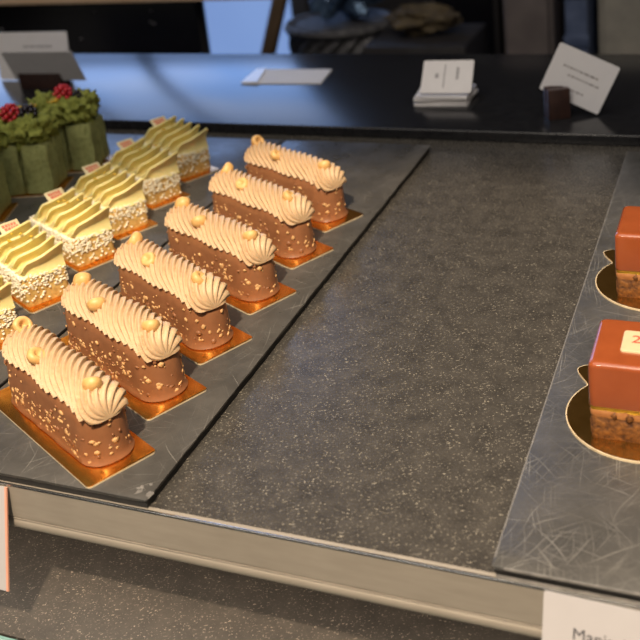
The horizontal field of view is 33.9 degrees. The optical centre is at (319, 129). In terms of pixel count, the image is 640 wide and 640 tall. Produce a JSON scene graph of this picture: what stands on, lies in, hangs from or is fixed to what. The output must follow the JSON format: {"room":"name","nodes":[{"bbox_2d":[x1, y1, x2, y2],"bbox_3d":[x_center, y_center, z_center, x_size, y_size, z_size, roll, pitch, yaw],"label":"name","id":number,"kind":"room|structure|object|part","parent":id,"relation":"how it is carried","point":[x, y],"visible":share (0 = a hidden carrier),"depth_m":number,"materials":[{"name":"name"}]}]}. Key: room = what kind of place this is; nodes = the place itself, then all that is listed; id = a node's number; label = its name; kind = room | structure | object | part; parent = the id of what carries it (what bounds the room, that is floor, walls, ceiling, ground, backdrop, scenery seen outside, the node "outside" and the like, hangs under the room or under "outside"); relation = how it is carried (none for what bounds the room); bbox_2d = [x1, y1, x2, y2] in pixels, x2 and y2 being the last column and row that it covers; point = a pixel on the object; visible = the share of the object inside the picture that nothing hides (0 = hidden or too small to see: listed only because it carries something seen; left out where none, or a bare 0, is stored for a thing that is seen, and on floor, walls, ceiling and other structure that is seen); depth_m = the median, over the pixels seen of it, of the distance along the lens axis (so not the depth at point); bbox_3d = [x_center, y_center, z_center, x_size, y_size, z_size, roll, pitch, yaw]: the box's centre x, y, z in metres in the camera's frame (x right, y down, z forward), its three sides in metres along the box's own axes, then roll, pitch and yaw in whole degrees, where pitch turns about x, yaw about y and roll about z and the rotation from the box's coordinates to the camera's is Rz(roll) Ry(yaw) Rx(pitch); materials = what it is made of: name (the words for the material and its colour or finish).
{"room":"food shop","nodes":[
{"label":"food shop","id":0,"kind":"room"},
{"bbox_2d":[305,0,432,13],"bbox_3d":[0.374,-1.184,2.902,6.800,2.950,0.100,2,20,23],"label":"wall","id":1,"kind":"structure","parent":0,"point":[390,5],"depth_m":3.22,"materials":[{"name":"black"}]},
{"bbox_2d":[204,0,305,53],"bbox_3d":[-1.156,-1.108,3.567,2.270,2.500,0.070,2,20,23],"label":"window","id":2,"kind":"structure","parent":1,"relation":"in","point":[233,26],"depth_m":3.51,"materials":[{"name":"blue glass"}]},
{"bbox_3d":[-1.159,-1.106,3.560,2.270,2.500,0.055,2,20,23],"label":"frame","id":3,"kind":"part","parent":2,"relation":"part of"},
{"bbox_3d":[-0.431,1.102,1.131,6.800,0.050,5.300,2,20,23],"label":"floor","id":4,"kind":"structure","parent":0,"visible":0},
{"bbox_2d":[0,1,210,53],"bbox_3d":[-0.651,0.133,2.539,0.960,0.918,0.042,2,20,23],"label":"screen panel","id":5,"kind":"object","parent":4,"relation":"on","point":[175,27],"visible":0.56,"depth_m":2.29,"materials":[{"name":"black glass"}]},
{"bbox_2d":[0,0,219,4],"bbox_3d":[-0.606,0.124,2.511,1.265,0.942,0.140,2,20,23],"label":"countertop","id":6,"kind":"structure","parent":4,"relation":"on","point":[2,2],"depth_m":2.25,"materials":[{"name":"brown wood"}]},
{"bbox_2d":[0,525,541,639],"bbox_3d":[0.079,0.562,1.145,2.500,0.850,0.895,2,20,23],"label":"countertop","id":7,"kind":"structure","parent":4,"relation":"on","point":[62,588],"depth_m":0.65,"materials":[{"name":"grey stone"}]},
{"bbox_2d":[0,635,15,639],"bbox_3d":[-0.089,0.715,0.752,2.500,0.850,0.012,2,20,23],"label":"glass panel","id":8,"kind":"object","parent":7,"relation":"attached to","point":[1,637],"visible":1,"depth_m":0.64,"materials":[{"name":"glass"}]},
{"bbox_3d":[0.074,0.091,1.100,2.500,0.068,0.660,2,20,23],"label":"shelf riser","id":9,"kind":"object","parent":7,"relation":"on","visible":0},
{"bbox_2d":[106,129,639,572],"bbox_3d":[0.034,0.076,1.000,2.500,0.032,0.894,2,20,23],"label":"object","id":10,"kind":"structure","parent":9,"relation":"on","point":[399,413],"depth_m":0.70,"materials":[{"name":"grey stone"}]},
{"bbox_2d":[0,134,282,387],"bbox_3d":[-0.295,0.105,0.961,0.326,0.007,0.571,2,20,23],"label":"tray","id":11,"kind":"object","parent":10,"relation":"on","point":[221,151],"visible":0.23,"depth_m":1.01,"materials":[{"name":"grey stone"}]},
{"bbox_2d":[0,203,17,223],"bbox_3d":[-0.341,0.084,1.025,0.080,0.001,0.049,-5,19,4],"label":"cake board","id":12,"kind":"object","parent":11,"relation":"on","point":[12,206],"visible":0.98,"depth_m":1.02,"materials":[{"name":"gold metal"}]},
{"bbox_2d":[0,149,10,215],"bbox_3d":[-0.344,0.042,1.010,0.084,0.089,0.065,-5,19,4],"label":"cake","id":13,"kind":"object","parent":12,"relation":"on","point":[5,200],"visible":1,"depth_m":1.02,"materials":[{"name":"green food"}]},
{"bbox_2d":[0,103,66,195],"bbox_3d":[-0.304,0.016,1.067,0.081,0.094,0.072,-4,19,6],"label":"cake","id":14,"kind":"object","parent":11,"relation":"on","point":[31,152],"visible":0.99,"depth_m":1.05,"materials":[{"name":"green food"}]},
{"bbox_3d":[-0.305,-0.002,1.061,0.082,0.043,0.072,-4,19,6],"label":"torn sponge crown","id":15,"kind":"part","parent":14,"relation":"part of","materials":[{"name":"green food"}]},
{"bbox_2d":[12,284,68,313],"bbox_3d":[-0.239,0.128,0.864,0.044,0.001,0.098,-21,23,-36],"label":"cake board","id":16,"kind":"object","parent":11,"relation":"on","point":[56,300],"visible":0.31,"depth_m":0.83,"materials":[{"name":"gold metal"}]},
{"bbox_2d":[0,219,68,307],"bbox_3d":[-0.242,0.105,0.856,0.041,0.048,0.090,-20,23,-35],"label":"cake","id":17,"kind":"object","parent":16,"relation":"on","point":[35,268],"visible":0.99,"depth_m":0.83,"materials":[{"name":"yellow food"}]},
{"bbox_2d":[1,221,17,231],"bbox_3d":[-0.258,0.081,0.875,0.013,0.001,0.007,-20,58,-35],"label":"print","id":18,"kind":"object","parent":17,"relation":"on","point":[9,228],"depth_m":0.87},
{"bbox_2d":[10,176,73,197],"bbox_3d":[-0.299,0.060,1.083,0.080,0.001,0.049,-4,19,6],"label":"cake board","id":19,"kind":"object","parent":11,"relation":"on","point":[67,180],"visible":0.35,"depth_m":1.07,"materials":[{"name":"gold metal"}]},
{"bbox_2d":[66,155,112,173],"bbox_3d":[-0.267,0.038,1.137,0.080,0.001,0.049,-3,19,9],"label":"cake board","id":20,"kind":"object","parent":11,"relation":"on","point":[109,157],"visible":0.06,"depth_m":1.12,"materials":[{"name":"gold metal"}]},
{"bbox_2d":[26,84,109,170],"bbox_3d":[-0.272,-0.006,1.123,0.079,0.092,0.070,-3,19,9],"label":"cake","id":21,"kind":"object","parent":20,"relation":"on","point":[83,135],"visible":0.82,"depth_m":1.10,"materials":[{"name":"green food"}]},
{"bbox_3d":[-0.274,-0.023,1.117,0.079,0.045,0.070,-3,19,9],"label":"torn sponge crown","id":22,"kind":"part","parent":21,"relation":"part of","materials":[{"name":"green food"}]},
{"bbox_2d":[64,248,116,272],"bbox_3d":[-0.215,0.104,0.925,0.044,0.001,0.098,-21,23,-36],"label":"cake board","id":23,"kind":"object","parent":11,"relation":"on","point":[107,259],"visible":0.16,"depth_m":0.89,"materials":[{"name":"gold metal"}]},
{"bbox_2d":[29,188,114,266],"bbox_3d":[-0.219,0.081,0.916,0.041,0.050,0.090,-21,24,-37],"label":"cake","id":24,"kind":"object","parent":23,"relation":"on","point":[84,230],"visible":0.9,"depth_m":0.90,"materials":[{"name":"yellow food"}]},
{"bbox_2d":[47,190,61,198],"bbox_3d":[-0.236,0.058,0.935,0.012,0.001,0.007,-21,60,-37],"label":"print","id":25,"kind":"object","parent":24,"relation":"on","point":[58,191],"depth_m":0.93},
{"bbox_2d":[112,218,157,240],"bbox_3d":[-0.195,0.083,0.980,0.044,0.001,0.098,-21,23,-36],"label":"cake board","id":26,"kind":"object","parent":11,"relation":"on","point":[150,223],"visible":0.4,"depth_m":0.95,"materials":[{"name":"gold metal"}]},
{"bbox_2d":[67,162,147,235],"bbox_3d":[-0.199,0.060,0.972,0.041,0.048,0.090,-20,23,-36],"label":"cake","id":27,"kind":"object","parent":26,"relation":"on","point":[125,198],"visible":0.65,"depth_m":0.95,"materials":[{"name":"yellow food"}]},
{"bbox_2d":[85,164,98,171],"bbox_3d":[-0.214,0.036,0.991,0.013,0.001,0.007,-21,59,-35],"label":"print","id":28,"kind":"object","parent":27,"relation":"on","point":[86,168],"depth_m":0.99},
{"bbox_2d":[146,191,189,209],"bbox_3d":[-0.173,0.061,1.039,0.044,0.001,0.098,-21,23,-36],"label":"cake board","id":29,"kind":"object","parent":11,"relation":"on","point":[183,194],"visible":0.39,"depth_m":1.00,"materials":[{"name":"gold metal"}]},
{"bbox_2d":[103,137,181,205],"bbox_3d":[-0.176,0.037,1.031,0.041,0.050,0.090,-21,24,-37],"label":"cake","id":30,"kind":"object","parent":29,"relation":"on","point":[159,171],"visible":0.7,"depth_m":1.01,"materials":[{"name":"yellow food"}]},
{"bbox_2d":[120,140,131,147],"bbox_3d":[-0.194,0.014,1.050,0.012,0.001,0.007,-22,60,-37],"label":"print","id":31,"kind":"object","parent":30,"relation":"on","point":[125,142],"depth_m":1.05},
{"bbox_2d":[180,166,219,182],"bbox_3d":[-0.150,0.038,1.099,0.044,0.001,0.098,-21,23,-36],"label":"cake board","id":32,"kind":"object","parent":11,"relation":"on","point":[212,169],"visible":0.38,"depth_m":1.06,"materials":[{"name":"gold metal"}]},
{"bbox_2d":[137,116,209,178],"bbox_3d":[-0.154,0.015,1.091,0.041,0.048,0.090,-20,23,-35],"label":"cake","id":33,"kind":"object","parent":32,"relation":"on","point":[193,158],"visible":0.63,"depth_m":1.07,"materials":[{"name":"food"}]},
{"bbox_2d":[153,118,164,124],"bbox_3d":[-0.170,-0.009,1.110,0.013,0.001,0.007,-20,59,-35],"label":"print","id":34,"kind":"object","parent":33,"relation":"on","point":[160,120],"depth_m":1.11},
{"bbox_3d":[-0.263,0.151,0.802,0.044,0.001,0.098,-21,23,-36],"label":"cake board","id":35,"kind":"object","parent":11,"relation":"on","visible":0},
{"bbox_2d":[0,275,16,343],"bbox_3d":[-0.267,0.128,0.794,0.041,0.050,0.090,-21,24,-37],"label":"cake","id":36,"kind":"object","parent":35,"relation":"on","point":[7,311],"visible":0.94,"depth_m":0.77,"materials":[{"name":"beige food"}]},
{"bbox_2d":[0,140,429,507],"bbox_3d":[-0.066,0.112,0.866,0.164,0.007,0.571,2,20,23],"label":"tray","id":37,"kind":"object","parent":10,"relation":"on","point":[374,173],"visible":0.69,"depth_m":0.72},
{"bbox_2d":[0,386,154,488],"bbox_3d":[-0.161,0.186,0.667,0.047,0.001,0.142,-21,23,-36],"label":"cake board","id":38,"kind":"object","parent":37,"relation":"on","point":[89,477],"visible":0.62,"depth_m":0.63,"materials":[{"name":"gold metal"}]},
{"bbox_2d":[2,316,134,466],"bbox_3d":[-0.162,0.159,0.659,0.036,0.057,0.123,-21,23,-36],"label":"pastry","id":39,"kind":"object","parent":38,"relation":"on","point":[56,387],"visible":1,"depth_m":0.63,"materials":[{"name":"brown food"}]},
{"bbox_2d":[61,335,206,420],"bbox_3d":[-0.137,0.164,0.726,0.046,0.001,0.142,-21,23,-36],"label":"cake board","id":40,"kind":"object","parent":37,"relation":"on","point":[148,411],"visible":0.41,"depth_m":0.68,"materials":[{"name":"gold metal"}]},
{"bbox_2d":[61,272,187,402],"bbox_3d":[-0.137,0.136,0.717,0.037,0.058,0.124,-21,24,-37],"label":"pastry","id":41,"kind":"object","parent":40,"relation":"on","point":[128,341],"visible":0.99,"depth_m":0.69,"materials":[{"name":"brown food"}]},
{"bbox_2d":[120,292,251,364],"bbox_3d":[-0.110,0.141,0.783,0.047,0.001,0.142,-21,23,-36],"label":"cake board","id":42,"kind":"object","parent":37,"relation":"on","point":[200,357],"visible":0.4,"depth_m":0.73,"materials":[{"name":"gold metal"}]},
{"bbox_2d":[114,231,233,349],"bbox_3d":[-0.111,0.114,0.774,0.036,0.058,0.123,-20,23,-36],"label":"pastry","id":43,"kind":"object","parent":42,"relation":"on","point":[187,297],"visible":0.98,"depth_m":0.74,"materials":[{"name":"beige food"}]},
{"bbox_2d":[226,282,295,314],"bbox_3d":[-0.080,0.117,0.843,0.046,0.001,0.142,-21,23,-36],"label":"cake board","id":44,"kind":"object","parent":37,"relation":"on","point":[249,308],"visible":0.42,"depth_m":0.79,"materials":[{"name":"gold metal"}]},
{"bbox_2d":[164,197,278,301],"bbox_3d":[-0.081,0.090,0.834,0.036,0.058,0.124,-21,24,-37],"label":"pastry","id":45,"kind":"object","parent":44,"relation":"on","point":[241,255],"visible":0.94,"depth_m":0.81,"materials":[{"name":"brown food"}]},
{"bbox_2d":[273,241,333,268],"bbox_3d":[-0.051,0.092,0.907,0.046,0.001,0.142,-21,23,-36],"label":"cake board","id":46,"kind":"object","parent":37,"relation":"on","point":[321,249],"visible":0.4,"depth_m":0.86,"materials":[{"name":"gold metal"}]},
{"bbox_2d":[209,162,316,258],"bbox_3d":[-0.052,0.065,0.899,0.036,0.058,0.123,-20,23,-36],"label":"pastry","id":47,"kind":"object","parent":46,"relation":"on","point":[284,215],"visible":0.92,"depth_m":0.87,"materials":[{"name":"brown food"}]},
{"bbox_2d":[311,208,362,232],"bbox_3d":[-0.024,0.069,0.968,0.046,0.001,0.142,-21,23,-36],"label":"cake board","id":48,"kind":"object","parent":37,"relation":"on","point":[351,215],"visible":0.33,"depth_m":0.92,"materials":[{"name":"gold metal"}]},
{"bbox_2d":[244,135,347,222],"bbox_3d":[-0.025,0.041,0.959,0.036,0.057,0.123,-21,24,-37],"label":"pastry","id":49,"kind":"object","parent":48,"relation":"on","point":[320,180],"visible":0.87,"depth_m":0.93,"materials":[{"name":"brown food"}]},
{"bbox_2d":[0,54,639,146],"bbox_3d":[0.142,-0.045,1.253,2.500,0.012,0.294,2,20,23],"label":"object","id":50,"kind":"structure","parent":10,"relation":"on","point":[363,95],"depth_m":1.26,"materials":[{"name":"black"}]},
{"bbox_2d":[0,31,68,79],"bbox_3d":[-0.404,-0.104,1.477,0.120,0.068,0.008,1,20,21],"label":"price card","id":51,"kind":"object","parent":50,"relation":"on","point":[56,40],"visible":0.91,"depth_m":1.47,"materials":[{"name":"white paper"}]},
{"bbox_2d":[18,74,70,88],"bbox_3d":[-0.379,-0.073,1.440,0.068,0.030,0.022,1,20,21],"label":"card holder","id":52,"kind":"object","parent":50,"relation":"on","point":[27,81],"visible":0.64,"depth_m":1.43,"materials":[{"name":"brown wood"}]},
{"bbox_2d":[0,51,85,79],"bbox_3d":[-0.373,-0.086,1.414,0.112,0.047,0.024,1,20,21],"label":"price card","id":53,"kind":"object","parent":52,"relation":"in","point":[64,63],"visible":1,"depth_m":1.41,"materials":[{"name":"white paper"}]},
{"bbox_2d":[240,68,331,83],"bbox_3d":[-0.043,-0.070,1.363,0.118,0.003,0.065,2,20,23],"label":"folded card","id":54,"kind":"object","parent":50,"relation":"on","point":[260,75],"visible":1,"depth_m":1.36,"materials":[{"name":"white paper"}]},
{"bbox_2d":[414,97,472,105],"bbox_3d":[0.143,-0.036,1.204,0.062,0.003,0.050,0,20,19],"label":"price card","id":55,"kind":"object","parent":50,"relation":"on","point":[415,103],"visible":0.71,"depth_m":1.18,"materials":[{"name":"white paper"}]},
{"bbox_2d":[419,89,477,103],"bbox_3d":[0.145,-0.040,1.204,0.061,0.003,0.049,3,21,25],"label":"price card","id":56,"kind":"object","parent":55,"relation":"on","point":[475,91],"visible":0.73,"depth_m":1.18,"materials":[{"name":"white paper"}]},
{"bbox_2d":[413,87,470,101],"bbox_3d":[0.142,-0.042,1.203,0.062,0.003,0.050,0,20,17],"label":"price card","id":57,"kind":"object","parent":56,"relation":"on","point":[414,99],"visible":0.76,"depth_m":1.19,"materials":[{"name":"white paper"}]},
{"bbox_2d":[415,84,475,99],"bbox_3d":[0.144,-0.044,1.200,0.060,0.003,0.050,1,20,22],"label":"price card","id":58,"kind":"object","parent":57,"relation":"on","point":[419,95],"visible":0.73,"depth_m":1.18,"materials":[{"name":"white paper"}]},
{"bbox_2d":[420,60,474,93],"bbox_3d":[0.144,-0.060,1.190,0.058,0.031,0.034,0,20,19],"label":"price card","id":59,"kind":"object","parent":58,"relation":"on","point":[438,76],"visible":1,"depth_m":1.19,"materials":[{"name":"white paper"}]},
{"bbox_2d":[543,86,570,120],"bbox_3d":[0.249,-0.029,1.101,0.023,0.033,0.018,-8,19,-4],"label":"card holder","id":60,"kind":"object","parent":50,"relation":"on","point":[556,98],"visible":1,"depth_m":1.09,"materials":[{"name":"brown wood"}]},
{"bbox_2d":[540,42,619,113],"bbox_3d":[0.269,-0.053,1.089,0.082,0.077,0.001,2,20,23],"label":"price card","id":61,"kind":"object","parent":60,"relation":"in","point":[589,78],"visible":1,"depth_m":1.09,"materials":[{"name":"white paper"}]},
{"bbox_2d":[0,480,639,638],"bbox_3d":[-0.133,0.227,0.611,2.500,0.032,0.004,2,20,23],"label":"trim","id":62,"kind":"structure","parent":10,"relation":"attached to","point":[472,596],"depth_m":0.56,"materials":[{"name":"metal"}]},
{"bbox_2d":[0,486,9,591],"bbox_3d":[-0.230,0.243,0.645,0.095,0.062,0.019,2,20,23],"label":"price card","id":63,"kind":"object","parent":62,"relation":"attached to","point":[4,530],"visible":1,"depth_m":0.63,"materials":[{"name":"white paper"}]},
{"bbox_2d":[542,590,639,639],"bbox_3d":[0.151,0.254,0.487,0.099,0.062,0.018,2,20,23],"label":"price card","id":64,"kind":"object","parent":62,"relation":"attached to","point":[565,617],"visible":1,"depth_m":0.50,"materials":[{"name":"white paper"}]},
{"bbox_2d":[492,151,639,604],"bbox_3d":[0.362,0.125,0.690,0.373,0.007,0.573,2,20,23],"label":"tray","id":65,"kind":"object","parent":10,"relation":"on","point":[572,523],"visible":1,"depth_m":0.55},
{"bbox_2d":[566,365,639,463],"bbox_3d":[0.188,0.166,0.613,0.086,0.002,0.091,2,20,23],"label":"cake board","id":66,"kind":"object","parent":65,"relation":"on","point":[578,414],"visible":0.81,"depth_m":0.60,"materials":[{"name":"gold metal"}]},
{"bbox_2d":[588,319,639,443],"bbox_3d":[0.184,0.143,0.601,0.055,0.050,0.054,2,20,23],"label":"cake","id":67,"kind":"object","parent":66,"relation":"on","point":[614,361],"visible":1,"depth_m":0.58,"materials":[{"name":"orange food"}]},
{"bbox_2d":[595,249,639,310],"bbox_3d":[0.244,0.110,0.760,0.086,0.002,0.091,2,20,23],"label":"cake board","id":68,"kind":"object","parent":65,"relation":"on","point":[605,281],"visible":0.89,"depth_m":0.76,"materials":[{"name":"gold metal"}]},
{"bbox_2d":[615,206,639,297],"bbox_3d":[0.240,0.087,0.748,0.055,0.050,0.054,2,20,23],"label":"cake","id":69,"kind":"object","parent":68,"relation":"on","point":[627,235],"visible":1,"depth_m":0.73,"materials":[{"name":"food"}]},
{"bbox_2d":[260,0,287,53],"bbox_3d":[-0.166,-0.046,2.708,0.406,1.043,0.024,2,20,23],"label":"timber post","id":70,"kind":"object","parent":4,"relation":"on","point":[278,7],"visible":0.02,"depth_m":2.59,"materials":[{"name":"brown wood"}]},
{"bbox_2d":[284,8,392,53],"bbox_3d":[0.087,0.098,2.632,0.276,0.770,0.246,2,20,23],"label":"wicker basket","id":71,"kind":"object","parent":4,"relation":"on","point":[308,33],"visible":0.12,"depth_m":2.44,"materials":[{"name":"wicker"}]},
{"bbox_2d":[309,0,383,19],"bbox_3d":[0.051,-0.352,2.463,0.198,0.200,0.172,2,20,23],"label":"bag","id":72,"kind":"object","parent":71,"relation":"on","point":[328,9],"visible":1,"depth_m":2.44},
{"bbox_2d":[364,23,487,53],"bbox_3d":[0.272,0.151,2.424,0.225,0.765,0.200,2,20,23],"label":"shelf","id":73,"kind":"object","parent":4,"relation":"on","point":[464,38],"visible":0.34,"depth_m":2.26,"materials":[{"name":"black"}]},
{"bbox_2d":[383,2,462,36],"bbox_3d":[0.224,-0.243,2.292,0.175,0.071,0.108,2,20,23],"label":"bread loaf","id":74,"kind":"object","parent":73,"relation":"on","point":[417,20],"visible":1,"depth_m":2.26,"materials":[{"name":"brown food"}]},
{"bbox_2d":[433,0,505,53],"bbox_3d":[0.440,-0.144,2.761,0.160,1.070,0.394,2,20,23],"label":"base cabinet","id":75,"kind":"object","parent":4,"relation":"on","point":[490,12],"visible":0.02,"depth_m":2.52,"materials":[{"name":"black glass"}]},
{"bbox_2d":[503,0,565,53],"bbox_3d":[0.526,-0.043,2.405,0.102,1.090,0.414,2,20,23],"label":"base cabinet","id":76,"kind":"object","parent":4,"relation":"on","point":[530,26],"visible":0.02,"depth_m":2.15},
{"bbox_2d":[564,0,598,53],"bbox_3d":[0.602,0.028,2.326,0.050,0.990,0.344,2,20,23],"label":"tower","id":77,"kind":"object","parent":4,"relation":"on","point":[581,16],"visible":0.08,"depth_m":2.08,"materials":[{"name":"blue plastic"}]},
{"bbox_2d":[598,0,639,53],"bbox_3d":[0.908,-0.032,2.247,0.547,1.090,0.414,2,20,23],"label":"base cabinet","id":78,"kind":"object","parent":4,"relation":"on","point":[618,20],"visible":0.02,"depth_m":2.08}
]}

